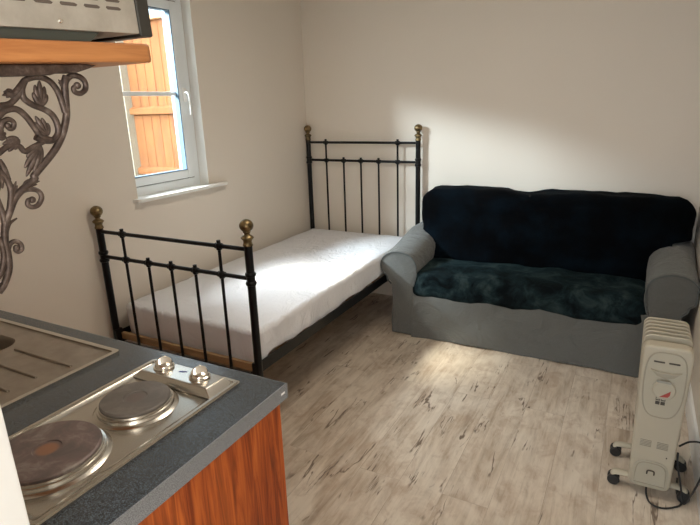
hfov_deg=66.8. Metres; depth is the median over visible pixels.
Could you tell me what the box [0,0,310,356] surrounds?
wall
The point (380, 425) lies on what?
floor
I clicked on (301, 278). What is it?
mattress
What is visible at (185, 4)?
trim
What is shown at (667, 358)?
radiator
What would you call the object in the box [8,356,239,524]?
cooktop
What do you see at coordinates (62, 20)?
microwave
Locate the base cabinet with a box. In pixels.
[138,404,288,524]
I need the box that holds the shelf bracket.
[0,64,94,293]
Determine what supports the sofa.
on the floor
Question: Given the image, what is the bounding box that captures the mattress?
[126,228,401,361]
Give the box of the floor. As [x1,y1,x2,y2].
[188,292,699,524]
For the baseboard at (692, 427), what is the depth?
2.32 m
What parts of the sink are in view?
bowl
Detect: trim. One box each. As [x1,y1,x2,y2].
[0,406,29,524]
[119,0,208,195]
[133,181,227,202]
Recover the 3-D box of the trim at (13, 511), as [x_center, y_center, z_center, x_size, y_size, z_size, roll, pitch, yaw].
[-0.015,0.354,0.416,1.064,2.120,0.129,7,19,27]
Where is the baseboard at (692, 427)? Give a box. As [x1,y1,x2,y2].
[685,382,699,520]
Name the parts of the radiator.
thermostat knob, control panel, power cord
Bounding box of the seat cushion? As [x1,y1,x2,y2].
[413,258,645,324]
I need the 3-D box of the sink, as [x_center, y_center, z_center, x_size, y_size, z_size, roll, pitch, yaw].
[-1.111,0.329,1.447,0.863,0.158,0.486,7,19,27]
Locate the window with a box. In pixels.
[123,0,200,195]
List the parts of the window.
handle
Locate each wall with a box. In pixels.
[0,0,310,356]
[300,0,699,320]
[681,207,699,437]
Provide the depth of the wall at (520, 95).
3.57 m
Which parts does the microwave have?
door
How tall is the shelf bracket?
0.375 m
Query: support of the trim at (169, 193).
attached to the wall at (249, 53)
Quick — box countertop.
[0,310,287,524]
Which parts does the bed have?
bed post, rail, footboard rail, footboard rail, bed post, bed post, rail, headboard rail, headboard rail, bed post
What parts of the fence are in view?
post, rail, rail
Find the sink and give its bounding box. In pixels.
[0,318,118,410]
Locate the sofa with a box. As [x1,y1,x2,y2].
[380,185,699,376]
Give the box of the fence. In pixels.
[115,13,179,175]
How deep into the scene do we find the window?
3.17 m
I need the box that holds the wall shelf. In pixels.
[0,38,150,67]
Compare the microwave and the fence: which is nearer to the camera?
the microwave
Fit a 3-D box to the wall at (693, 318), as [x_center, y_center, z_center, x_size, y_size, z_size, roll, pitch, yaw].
[0.983,0.026,0.941,0.150,2.510,5.350,7,19,27]
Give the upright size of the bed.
1.365 m
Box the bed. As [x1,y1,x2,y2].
[90,124,421,376]
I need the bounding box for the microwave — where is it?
[0,0,152,41]
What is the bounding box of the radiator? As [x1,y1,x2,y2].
[607,317,699,508]
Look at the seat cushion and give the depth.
3.21 m
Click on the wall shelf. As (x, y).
(12, 51)
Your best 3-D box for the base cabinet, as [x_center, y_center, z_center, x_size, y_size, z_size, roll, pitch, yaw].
[-1.033,0.714,1.528,1.703,0.855,0.598,7,19,27]
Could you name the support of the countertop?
on the base cabinet

